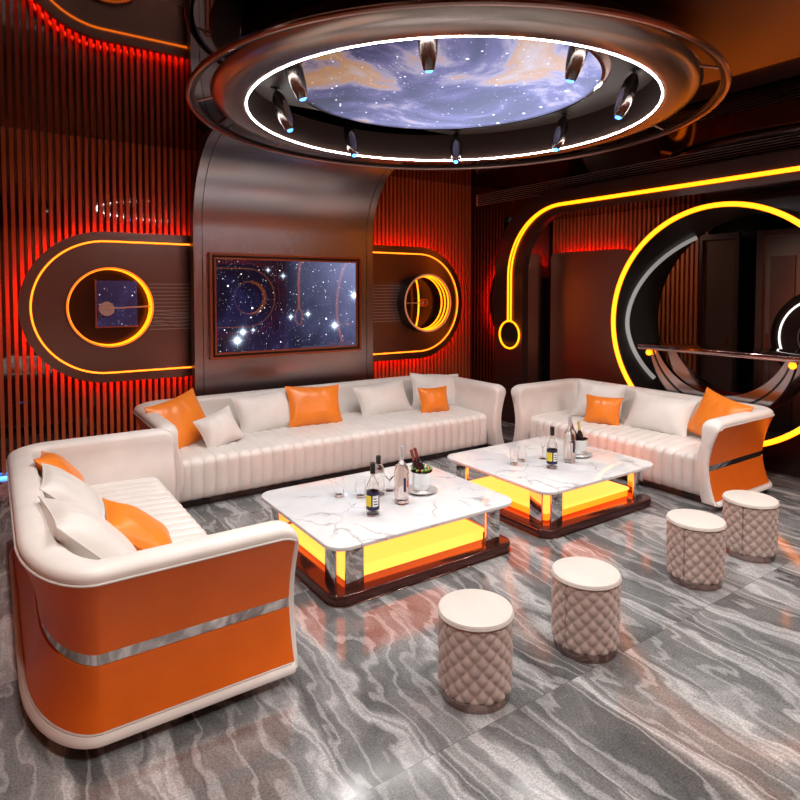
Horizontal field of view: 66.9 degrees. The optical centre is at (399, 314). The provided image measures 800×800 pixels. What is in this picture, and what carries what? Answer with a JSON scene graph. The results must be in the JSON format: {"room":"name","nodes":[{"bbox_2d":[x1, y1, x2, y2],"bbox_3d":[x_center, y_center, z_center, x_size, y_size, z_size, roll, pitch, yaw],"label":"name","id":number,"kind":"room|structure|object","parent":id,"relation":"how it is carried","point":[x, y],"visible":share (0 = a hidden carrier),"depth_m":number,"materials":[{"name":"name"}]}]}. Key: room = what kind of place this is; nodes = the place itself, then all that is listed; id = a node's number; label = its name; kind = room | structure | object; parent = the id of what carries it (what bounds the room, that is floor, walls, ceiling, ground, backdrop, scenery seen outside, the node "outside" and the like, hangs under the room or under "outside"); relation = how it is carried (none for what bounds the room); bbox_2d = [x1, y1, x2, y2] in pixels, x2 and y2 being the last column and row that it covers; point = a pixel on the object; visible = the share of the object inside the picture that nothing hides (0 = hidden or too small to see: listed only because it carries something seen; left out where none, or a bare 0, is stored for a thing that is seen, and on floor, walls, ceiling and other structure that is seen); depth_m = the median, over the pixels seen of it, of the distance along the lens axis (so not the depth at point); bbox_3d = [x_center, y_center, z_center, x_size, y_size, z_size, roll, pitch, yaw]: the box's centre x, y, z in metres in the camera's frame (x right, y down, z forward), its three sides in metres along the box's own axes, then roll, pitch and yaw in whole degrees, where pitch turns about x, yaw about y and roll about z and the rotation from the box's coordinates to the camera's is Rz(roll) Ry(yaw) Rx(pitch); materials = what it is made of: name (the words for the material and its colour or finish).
{"room":"entertainment venue","nodes":[
{"label":"entertainment venue","id":0,"kind":"room"},
{"bbox_2d":[0,128,196,476],"bbox_3d":[-1.976,-0.178,8.039,7.470,3.710,0.120,-2,3,-34],"label":"wall","id":1,"kind":"structure","parent":0,"point":[6,130],"depth_m":6.68,"materials":[{"name":"brown wood"}]},
{"bbox_2d":[18,231,191,382],"bbox_3d":[-3.262,-0.083,6.859,1.809,1.696,0.195,-2,3,-34],"label":"wall panel","id":2,"kind":"object","parent":1,"relation":"attached to","point":[98,306],"visible":0.98,"depth_m":6.87,"materials":[{"name":"brown wood"}]},
{"bbox_2d":[68,269,151,345],"bbox_3d":[-3.273,-0.082,6.837,0.866,0.866,0.155,-2,3,-34],"label":"light","id":3,"kind":"object","parent":2,"relation":"attached to","point":[107,307],"depth_m":6.90,"materials":[{"name":"yellow"}]},
{"bbox_2d":[0,127,470,475],"bbox_3d":[-1.841,-0.191,8.015,7.227,3.679,0.070,-2,3,-34],"label":"slatted wall panel","id":4,"kind":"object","parent":1,"relation":"attached to","point":[436,216],"depth_m":7.07,"materials":[{"name":"orange wood"}]},
{"bbox_2d":[373,245,461,361],"bbox_3d":[0.248,-0.175,9.152,1.858,1.696,0.345,-2,3,-34],"label":"wall panel","id":5,"kind":"object","parent":1,"relation":"attached to","point":[417,294],"visible":0.99,"depth_m":9.14,"materials":[{"name":"brown wood"}]},
{"bbox_2d":[415,280,418,325],"bbox_3d":[0.249,-0.179,9.249,0.115,0.823,0.024,-2,3,-34],"label":"light","id":6,"kind":"object","parent":5,"relation":"attached to","point":[416,280],"depth_m":9.26,"materials":[{"name":"yellow plastic"}]},
{"bbox_2d":[423,277,441,328],"bbox_3d":[0.315,-0.179,9.234,0.836,0.836,0.022,-2,3,-34],"label":"light","id":7,"kind":"object","parent":5,"relation":"attached to","point":[425,302],"depth_m":9.40,"materials":[{"name":"yellow plastic"}]},
{"bbox_2d":[416,276,448,329],"bbox_3d":[0.407,-0.173,9.097,0.836,0.836,0.022,-2,3,-34],"label":"light","id":8,"kind":"object","parent":5,"relation":"attached to","point":[437,278],"depth_m":9.25,"materials":[{"name":"yellow plastic"}]},
{"bbox_2d":[427,277,445,328],"bbox_3d":[0.362,-0.176,9.163,0.836,0.836,0.022,-2,3,-34],"label":"light","id":9,"kind":"object","parent":5,"relation":"attached to","point":[443,291],"depth_m":9.35,"materials":[{"name":"yellow plastic"}]},
{"bbox_2d":[0,421,799,799],"bbox_3d":[1.597,1.847,5.335,10.250,0.120,8.780,-2,3,-34],"label":"floor","id":10,"kind":"structure","parent":0,"point":[698,698],"depth_m":2.89,"materials":[{"name":"grey stone"}]},
{"bbox_2d":[6,428,298,748],"bbox_3d":[-1.747,1.432,3.831,1.202,0.830,2.693,-2,3,-34],"label":"sofa","id":11,"kind":"object","parent":10,"relation":"on","point":[109,650],"visible":0.9,"depth_m":2.83,"materials":[{"name":"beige leather"}]},
{"bbox_2d":[33,451,84,481],"bbox_3d":[-2.423,1.147,4.327,0.297,0.382,0.562,-1,3,-25],"label":"cushion","id":12,"kind":"object","parent":11,"relation":"on","point":[53,459],"visible":0.52,"depth_m":4.22,"materials":[{"name":"orange leather"}]},
{"bbox_2d":[39,463,102,517],"bbox_3d":[-2.137,1.183,3.943,0.353,0.354,0.593,-1,3,-30],"label":"cushion","id":13,"kind":"object","parent":11,"relation":"on","point":[57,483],"visible":0.74,"depth_m":3.83,"materials":[{"name":"beige leather"}]},
{"bbox_2d":[38,496,136,559],"bbox_3d":[-1.616,1.208,3.185,0.422,0.490,0.732,-2,3,-37],"label":"cushion","id":14,"kind":"object","parent":11,"relation":"on","point":[78,528],"visible":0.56,"depth_m":2.97,"materials":[{"name":"beige leather"}]},
{"bbox_2d":[102,498,171,550],"bbox_3d":[-1.509,1.260,3.502,0.370,0.312,0.518,-1,3,-27],"label":"cushion","id":15,"kind":"object","parent":11,"relation":"on","point":[141,529],"visible":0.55,"depth_m":3.39,"materials":[{"name":"orange leather"}]},
{"bbox_2d":[190,102,447,395],"bbox_3d":[-0.879,-0.218,7.001,2.450,3.853,2.173,-2,3,-34],"label":"wall","id":16,"kind":"structure","parent":10,"relation":"on","point":[247,199],"depth_m":7.47,"materials":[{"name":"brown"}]},
{"bbox_2d":[208,252,360,359],"bbox_3d":[-1.396,-0.120,7.722,2.060,1.270,0.050,-2,3,-34],"label":"wall screen","id":17,"kind":"object","parent":16,"relation":"attached to","point":[261,305],"visible":1,"depth_m":7.66,"materials":[{"name":"blue glass"}]},
{"bbox_2d":[133,374,505,507],"bbox_3d":[-0.769,1.307,6.945,4.123,0.830,1.416,-2,3,-34],"label":"sofa","id":18,"kind":"object","parent":10,"relation":"on","point":[263,461],"visible":0.59,"depth_m":6.51,"materials":[{"name":"beige leather"}]},
{"bbox_2d":[144,388,205,449],"bbox_3d":[-2.176,1.068,6.042,0.289,0.576,0.716,1,3,26],"label":"cushion","id":19,"kind":"object","parent":18,"relation":"on","point":[181,411],"visible":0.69,"depth_m":5.98,"materials":[{"name":"orange leather"}]},
{"bbox_2d":[193,405,244,447],"bbox_3d":[-1.806,1.148,6.053,0.228,0.423,0.490,2,3,39],"label":"cushion","id":20,"kind":"object","parent":18,"relation":"on","point":[217,429],"visible":0.94,"depth_m":5.98,"materials":[{"name":"white fabric"}]},
{"bbox_2d":[230,388,289,433],"bbox_3d":[-1.483,1.081,6.731,0.757,0.457,0.267,-2,3,-42],"label":"cushion","id":21,"kind":"object","parent":18,"relation":"on","point":[269,410],"visible":0.73,"depth_m":6.63,"materials":[{"name":"beige leather"}]},
{"bbox_2d":[285,384,342,427],"bbox_3d":[-0.983,1.051,6.973,0.681,0.477,0.253,-1,3,-28],"label":"cushion","id":22,"kind":"object","parent":18,"relation":"on","point":[308,405],"visible":0.98,"depth_m":6.89,"materials":[{"name":"orange leather"}]},
{"bbox_2d":[352,378,412,415],"bbox_3d":[-0.212,1.065,7.620,0.776,0.443,0.250,-1,3,-31],"label":"cushion","id":23,"kind":"object","parent":18,"relation":"on","point":[388,397],"visible":0.91,"depth_m":7.54,"materials":[{"name":"beige leather"}]},
{"bbox_2d":[417,386,449,412],"bbox_3d":[0.430,1.088,7.672,0.429,0.331,0.201,-1,3,-28],"label":"cushion","id":24,"kind":"object","parent":18,"relation":"on","point":[432,399],"visible":0.94,"depth_m":7.59,"materials":[{"name":"orange leather"}]},
{"bbox_2d":[410,373,457,408],"bbox_3d":[0.472,1.018,8.034,0.727,0.503,0.239,-1,2,-17],"label":"cushion","id":25,"kind":"object","parent":18,"relation":"on","point":[418,380],"visible":0.62,"depth_m":7.99,"materials":[{"name":"beige leather"}]},
{"bbox_2d":[261,463,511,607],"bbox_3d":[-0.115,1.617,4.730,1.600,0.390,1.300,-2,3,-34],"label":"coffee table","id":26,"kind":"object","parent":10,"relation":"on","point":[347,557],"visible":0.77,"depth_m":4.36,"materials":[{"name":"white stone"}]},
{"bbox_2d":[334,477,343,496],"bbox_3d":[-0.477,1.350,4.727,0.084,0.140,0.084,-2,3,-34],"label":"drinking glass","id":27,"kind":"object","parent":26,"relation":"on","point":[338,481],"visible":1,"depth_m":4.70,"materials":[{"name":"white"}]},
{"bbox_2d":[355,479,365,497],"bbox_3d":[-0.308,1.356,4.710,0.084,0.130,0.084,-2,3,-34],"label":"drinking glass","id":28,"kind":"object","parent":26,"relation":"on","point":[360,485],"visible":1,"depth_m":4.68,"materials":[{"name":"white"}]},
{"bbox_2d":[366,462,379,516],"bbox_3d":[-0.195,1.248,4.334,0.096,0.377,0.097,0,2,4],"label":"bottle","id":29,"kind":"object","parent":26,"relation":"on","point":[372,488],"visible":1,"depth_m":4.30,"materials":[{"name":"clear glass"}]},
{"bbox_2d":[375,455,383,496],"bbox_3d":[-0.169,1.263,4.752,0.094,0.312,0.094,0,2,4],"label":"bottle","id":30,"kind":"object","parent":26,"relation":"on","point":[379,468],"visible":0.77,"depth_m":4.72,"materials":[{"name":"clear glass"}]},
{"bbox_2d":[289,519,483,579],"bbox_3d":[-0.115,1.700,4.734,1.254,0.074,0.954,-2,3,-34],"label":"light","id":31,"kind":"object","parent":26,"relation":"on","point":[381,557],"depth_m":4.41,"materials":[{"name":"yellow"}]},
{"bbox_2d":[384,473,394,491],"bbox_3d":[-0.084,1.350,4.861,0.096,0.130,0.096,-2,3,-34],"label":"drinking glass","id":32,"kind":"object","parent":26,"relation":"on","point":[389,476],"visible":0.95,"depth_m":4.86,"materials":[{"name":"white"}]},
{"bbox_2d":[395,446,408,504],"bbox_3d":[0.013,1.211,4.571,0.108,0.432,0.108,0,2,4],"label":"bottle","id":33,"kind":"object","parent":26,"relation":"on","point":[401,468],"visible":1,"depth_m":4.53,"materials":[{"name":"clear glass"}]},
{"bbox_2d":[409,464,437,494],"bbox_3d":[0.171,1.311,4.840,0.260,0.210,0.260,-2,3,-34],"label":"ice bucket","id":34,"kind":"object","parent":26,"relation":"on","point":[421,483],"visible":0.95,"depth_m":4.78,"materials":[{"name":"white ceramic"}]},
{"bbox_2d":[410,449,420,473],"bbox_3d":[0.129,1.204,4.825,0.119,0.270,0.060,-1,3,-29],"label":"wine bottle","id":35,"kind":"object","parent":34,"relation":"in","point":[415,464],"visible":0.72,"depth_m":4.80,"materials":[{"name":"brown glass"}]},
{"bbox_2d":[413,447,425,473],"bbox_3d":[0.164,1.203,4.856,0.119,0.270,0.060,0,2,6],"label":"wine bottle","id":36,"kind":"object","parent":34,"relation":"in","point":[418,460],"visible":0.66,"depth_m":4.84,"materials":[{"name":"brown glass"}]},
{"bbox_2d":[437,589,513,714],"bbox_3d":[0.375,1.661,3.014,0.379,0.436,0.379,-2,3,-37],"label":"stool","id":37,"kind":"object","parent":10,"relation":"on","point":[475,629],"visible":1,"depth_m":2.87,"materials":[{"name":"beige leather"}]},
{"bbox_2d":[447,436,652,539],"bbox_3d":[1.408,1.575,5.770,1.500,0.390,1.350,-2,3,-34],"label":"coffee table","id":38,"kind":"object","parent":10,"relation":"on","point":[569,498],"visible":0.85,"depth_m":5.41,"materials":[{"name":"white stone"}]},
{"bbox_2d":[510,448,518,464],"bbox_3d":[1.055,1.316,5.586,0.084,0.140,0.084,-2,3,-34],"label":"drinking glass","id":39,"kind":"object","parent":38,"relation":"on","point":[514,454],"visible":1,"depth_m":5.55,"materials":[{"name":"white"}]},
{"bbox_2d":[518,445,525,461],"bbox_3d":[1.148,1.311,5.698,0.084,0.140,0.084,-2,3,-34],"label":"drinking glass","id":40,"kind":"object","parent":38,"relation":"on","point":[521,449],"visible":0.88,"depth_m":5.67,"materials":[{"name":"white"}]},
{"bbox_2d":[539,430,545,458],"bbox_3d":[1.366,1.243,5.783,0.068,0.270,0.068,-2,3,-34],"label":"drinking glass","id":41,"kind":"object","parent":38,"relation":"on","point":[542,432],"visible":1,"depth_m":5.76,"materials":[{"name":"white"}]},
{"bbox_2d":[470,476,628,519],"bbox_3d":[1.408,1.659,5.774,1.154,0.074,1.004,-2,3,-34],"label":"light","id":42,"kind":"object","parent":38,"relation":"on","point":[583,499],"depth_m":5.49,"materials":[{"name":"yellow plastic"}]},
{"bbox_2d":[547,426,557,468],"bbox_3d":[1.376,1.202,5.473,0.096,0.377,0.097,0,2,4],"label":"bottle","id":43,"kind":"object","parent":38,"relation":"on","point":[552,451],"visible":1,"depth_m":5.44,"materials":[{"name":"clear glass"}]},
{"bbox_2d":[563,416,575,462],"bbox_3d":[1.589,1.167,5.665,0.108,0.432,0.108,0,2,4],"label":"bottle","id":44,"kind":"object","parent":38,"relation":"on","point":[569,434],"visible":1,"depth_m":5.63,"materials":[{"name":"clear glass"}]},
{"bbox_2d":[575,437,591,457],"bbox_3d":[1.740,1.289,5.894,0.260,0.169,0.260,-2,3,-34],"label":"ice bucket","id":45,"kind":"object","parent":38,"relation":"on","point":[581,445],"visible":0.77,"depth_m":5.83,"materials":[{"name":"silver metal"}]},
{"bbox_2d":[577,421,583,439],"bbox_3d":[1.748,1.162,5.870,0.060,0.270,0.119,2,3,41],"label":"wine bottle","id":46,"kind":"object","parent":45,"relation":"in","point":[579,433],"visible":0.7,"depth_m":5.84,"materials":[{"name":"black glass"}]},
{"bbox_2d":[551,557,621,663],"bbox_3d":[1.042,1.646,3.401,0.379,0.436,0.379,-2,3,-40],"label":"stool","id":47,"kind":"object","parent":10,"relation":"on","point":[586,591],"visible":1,"depth_m":3.26,"materials":[{"name":"beige leather"}]},
{"bbox_2d":[550,249,632,384],"bbox_3d":[2.793,0.381,8.322,0.092,2.530,1.810,-2,3,-34],"label":"panel","id":48,"kind":"object","parent":10,"relation":"on","point":[583,283],"visible":0.43,"depth_m":8.51,"materials":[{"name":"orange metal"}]},
{"bbox_2d":[511,378,773,506],"bbox_3d":[2.578,1.310,6.746,1.202,0.840,2.599,-2,3,-34],"label":"sofa","id":49,"kind":"object","parent":10,"relation":"on","point":[727,456],"visible":0.72,"depth_m":5.96,"materials":[{"name":"beige leather"}]},
{"bbox_2d":[571,378,627,421],"bbox_3d":[2.384,1.030,7.254,0.619,0.468,0.230,2,3,39],"label":"cushion","id":50,"kind":"object","parent":49,"relation":"on","point":[585,387],"visible":0.6,"depth_m":7.25,"materials":[{"name":"beige leather"}]},
{"bbox_2d":[583,394,622,425],"bbox_3d":[2.338,1.111,6.983,0.427,0.331,0.202,2,3,39],"label":"cushion","id":51,"kind":"object","parent":49,"relation":"on","point":[601,410],"visible":0.99,"depth_m":6.91,"materials":[{"name":"orange leather"}]},
{"bbox_2d":[623,389,697,436],"bbox_3d":[2.839,1.085,6.621,0.254,0.438,0.739,-2,3,-38],"label":"cushion","id":52,"kind":"object","parent":49,"relation":"on","point":[653,412],"visible":0.95,"depth_m":6.54,"materials":[{"name":"beige leather"}]},
{"bbox_2d":[687,387,753,435],"bbox_3d":[3.188,1.046,6.083,0.266,0.542,0.702,0,2,-12],"label":"cushion","id":53,"kind":"object","parent":49,"relation":"on","point":[712,405],"visible":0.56,"depth_m":6.12,"materials":[{"name":"orange leather"}]},
{"bbox_2d":[666,509,726,590],"bbox_3d":[2.041,1.615,4.181,0.379,0.436,0.379,-2,3,-44],"label":"stool","id":54,"kind":"object","parent":10,"relation":"on","point":[696,539],"visible":1,"depth_m":4.04,"materials":[{"name":"beige leather"}]},
{"bbox_2d":[638,341,799,409],"bbox_3d":[3.667,1.047,6.705,0.750,1.350,1.850,-2,3,-34],"label":"bar counter","id":55,"kind":"object","parent":10,"relation":"on","point":[784,386],"depth_m":6.54,"materials":[{"name":"brown metal"}]},
{"bbox_2d":[638,341,799,362],"bbox_3d":[3.667,0.402,6.679,0.750,0.060,1.850,-2,3,-34],"label":"countertop","id":56,"kind":"structure","parent":55,"relation":"on","point":[759,353],"depth_m":6.53,"materials":[{"name":"brown metal"}]},
{"bbox_2d":[788,362,796,368],"bbox_3d":[3.847,0.502,5.928,0.072,0.072,0.072,-2,3,-34],"label":"lamp","id":57,"kind":"object","parent":55,"relation":"attached to","point":[790,365],"depth_m":5.91,"materials":[{"name":"yellow"}]},
{"bbox_2d":[722,490,779,562],"bbox_3d":[2.656,1.598,4.593,0.379,0.436,0.379,2,3,43],"label":"stool","id":58,"kind":"object","parent":10,"relation":"on","point":[750,517],"visible":0.97,"depth_m":4.45,"materials":[{"name":"beige leather"}]},
{"bbox_2d":[0,0,799,185],"bbox_3d":[1.597,-1.980,5.181,10.250,0.120,8.780,-2,3,-34],"label":"ceiling","id":59,"kind":"structure","parent":0,"point":[110,70],"depth_m":4.94,"materials":[{"name":"black paint"}]},
{"bbox_2d":[300,37,605,129],"bbox_3d":[0.373,-1.890,5.018,2.524,0.044,2.524,-2,3,-34],"label":"mural","id":60,"kind":"object","parent":59,"relation":"attached to","point":[474,82],"visible":0.7,"depth_m":4.90,"materials":[{"name":"blue"}]},
{"bbox_2d":[185,0,731,169],"bbox_3d":[0.402,-1.750,4.983,4.096,0.316,4.096,-1,3,-30],"label":"ring","id":61,"kind":"object","parent":59,"relation":"attached to","point":[670,74],"visible":0.95,"depth_m":4.01,"materials":[{"name":"orange metal"}]},
{"bbox_2d":[270,85,293,131],"bbox_3d":[-0.987,-1.718,5.052,0.199,0.388,0.125,0,2,3],"label":"ceiling spotlight","id":62,"kind":"object","parent":61,"relation":"attached to","point":[282,109],"visible":0.98,"depth_m":5.01,"materials":[{"name":"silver metal"}]},
{"bbox_2d":[284,62,306,100],"bbox_3d":[-0.735,-1.683,4.183,0.199,0.388,0.125,-2,3,-35],"label":"ceiling spotlight","id":63,"kind":"object","parent":61,"relation":"attached to","point":[295,75],"visible":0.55,"depth_m":4.16,"materials":[{"name":"grey metal"}]},
{"bbox_2d":[343,121,357,156],"bbox_3d":[-0.496,-1.758,6.045,0.125,0.388,0.199,-2,3,-40],"label":"ceiling spotlight","id":64,"kind":"object","parent":61,"relation":"hanging from","point":[350,137],"visible":0.86,"depth_m":5.99,"materials":[{"name":"black metal"}]},
{"bbox_2d":[418,38,437,72],"bbox_3d":[0.165,-1.661,3.615,0.125,0.388,0.199,0,2,10],"label":"ceiling spotlight","id":65,"kind":"object","parent":61,"relation":"attached to","point":[428,48],"visible":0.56,"depth_m":3.61,"materials":[{"name":"grey metal"}]},
{"bbox_2d":[450,129,461,163],"bbox_3d":[0.590,-1.771,6.361,0.125,0.388,0.199,0,2,8],"label":"ceiling spotlight","id":66,"kind":"object","parent":61,"relation":"attached to","point":[456,140],"visible":0.88,"depth_m":6.30,"materials":[{"name":"black metal"}]},
{"bbox_2d":[552,113,568,150],"bbox_3d":[1.538,-1.748,5.785,0.199,0.388,0.125,-2,3,-35],"label":"ceiling spotlight","id":67,"kind":"object","parent":61,"relation":"attached to","point":[561,128],"visible":0.98,"depth_m":5.74,"materials":[{"name":"grey metal"}]},
{"bbox_2d":[565,45,588,82],"bbox_3d":[1.122,-1.668,3.796,0.125,0.388,0.199,-1,3,-31],"label":"ceiling spotlight","id":68,"kind":"object","parent":61,"relation":"attached to","point":[576,55],"visible":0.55,"depth_m":3.79,"materials":[{"name":"grey metal"}]},
{"bbox_2d":[614,67,640,118],"bbox_3d":[1.752,-1.702,4.652,0.199,0.388,0.125,1,2,14],"label":"ceiling spotlight","id":69,"kind":"object","parent":61,"relation":"attached to","point":[627,92],"visible":0.96,"depth_m":4.61,"materials":[{"name":"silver metal"}]},
{"bbox_2d":[599,0,799,84],"bbox_3d":[2.253,-1.823,2.947,2.720,0.011,3.940,-2,3,-34],"label":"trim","id":70,"kind":"structure","parent":59,"relation":"attached to","point":[751,35],"depth_m":3.90,"materials":[{"name":"brown metal"}]},
{"bbox_2d":[470,115,799,382],"bbox_3d":[3.561,-0.120,6.592,0.100,3.710,8.500,-2,3,-34],"label":"wall","id":71,"kind":"structure","parent":0,"point":[489,222],"depth_m":9.43,"materials":[{"name":"brown wood"}]},
{"bbox_2d":[494,162,725,423],"bbox_3d":[2.470,0.001,7.942,0.153,3.360,3.450,-2,3,-34],"label":"wall panel","id":72,"kind":"object","parent":71,"relation":"attached to","point":[520,235],"visible":0.99,"depth_m":8.78,"materials":[{"name":"red paint"}]},
{"bbox_2d":[476,133,799,205],"bbox_3d":[3.459,-1.714,6.556,0.032,0.180,7.862,-2,3,-34],"label":"air vent","id":73,"kind":"object","parent":71,"relation":"in","point":[792,141],"visible":0.94,"depth_m":7.22,"materials":[{"name":"black"}]},
{"bbox_2d":[719,148,799,190],"bbox_3d":[4.409,0.116,5.091,0.153,3.360,3.450,-2,3,-34],"label":"wall panel","id":74,"kind":"object","parent":71,"relation":"attached to","point":[783,167],"visible":1,"depth_m":6.09,"materials":[{"name":"black paint"}]},
{"bbox_2d":[559,190,799,477],"bbox_3d":[3.954,0.164,6.870,0.050,3.120,5.940,-2,3,-34],"label":"wall","id":75,"kind":"structure","parent":0,"point":[783,457],"depth_m":6.57,"materials":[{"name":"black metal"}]},
{"bbox_2d":[527,220,552,382],"bbox_3d":[3.739,0.200,6.726,0.570,3.060,5.940,-2,3,-34],"label":"trim","id":76,"kind":"structure","parent":75,"relation":"attached to","point":[539,271],"depth_m":9.07,"materials":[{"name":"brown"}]},
{"bbox_2d":[553,202,701,253],"bbox_3d":[2.963,-0.957,8.195,0.050,0.855,2.277,-2,3,-34],"label":"wall panel","id":77,"kind":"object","parent":75,"relation":"attached to","point":[628,229],"depth_m":8.28,"materials":[{"name":"orange wood"}]},
{"bbox_2d":[554,182,799,219],"bbox_3d":[3.739,-1.359,6.663,0.570,0.060,5.940,-2,3,-34],"label":"trim","id":78,"kind":"structure","parent":75,"relation":"attached to","point":[795,185],"depth_m":7.08,"materials":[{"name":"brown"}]},
{"bbox_2d":[611,201,799,446],"bbox_3d":[3.795,0.106,6.820,0.947,2.660,2.660,-2,3,-34],"label":"portal","id":79,"kind":"object","parent":75,"relation":"attached to","point":[641,282],"visible":0.75,"depth_m":7.59,"materials":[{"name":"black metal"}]},
{"bbox_2d":[625,236,697,378],"bbox_3d":[3.299,-0.082,7.668,0.856,1.822,0.096,0,2,10],"label":"light","id":80,"kind":"object","parent":79,"relation":"attached to","point":[646,283],"depth_m":7.75,"materials":[{"name":"grey"}]},
{"bbox_2d":[712,214,798,391],"bbox_3d":[4.687,0.140,7.489,1.840,3.120,7.700,-2,3,-34],"label":"wall","id":81,"kind":"structure","parent":0,"point":[749,226],"depth_m":8.57,"materials":[{"name":"black"}]},
{"bbox_2d":[658,229,711,373],"bbox_3d":[4.092,0.079,9.735,0.100,3.020,1.765,-2,3,-34],"label":"wall panel","id":82,"kind":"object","parent":81,"relation":"attached to","point":[679,301],"depth_m":9.28,"materials":[{"name":"orange wood"}]},
{"bbox_2d":[697,232,741,391],"bbox_3d":[4.563,0.253,8.656,0.100,2.800,0.560,-2,3,-34],"label":"door","id":83,"kind":"structure","parent":81,"relation":"in","point":[720,254],"depth_m":8.63,"materials":[{"name":"brown wood"}]},
{"bbox_2d":[753,227,799,431],"bbox_3d":[5.398,0.303,7.411,0.120,2.800,1.960,-2,3,-34],"label":"door","id":84,"kind":"structure","parent":81,"relation":"in","point":[778,250],"depth_m":8.01,"materials":[{"name":"brown wood"}]},
{"bbox_2d":[771,294,799,366],"bbox_3d":[5.247,0.300,7.477,0.115,1.240,1.240,-2,3,-34],"label":"ring light","id":85,"kind":"object","parent":84,"relation":"attached to","point":[785,329],"visible":0.73,"depth_m":7.79,"materials":[{"name":"white plastic"}]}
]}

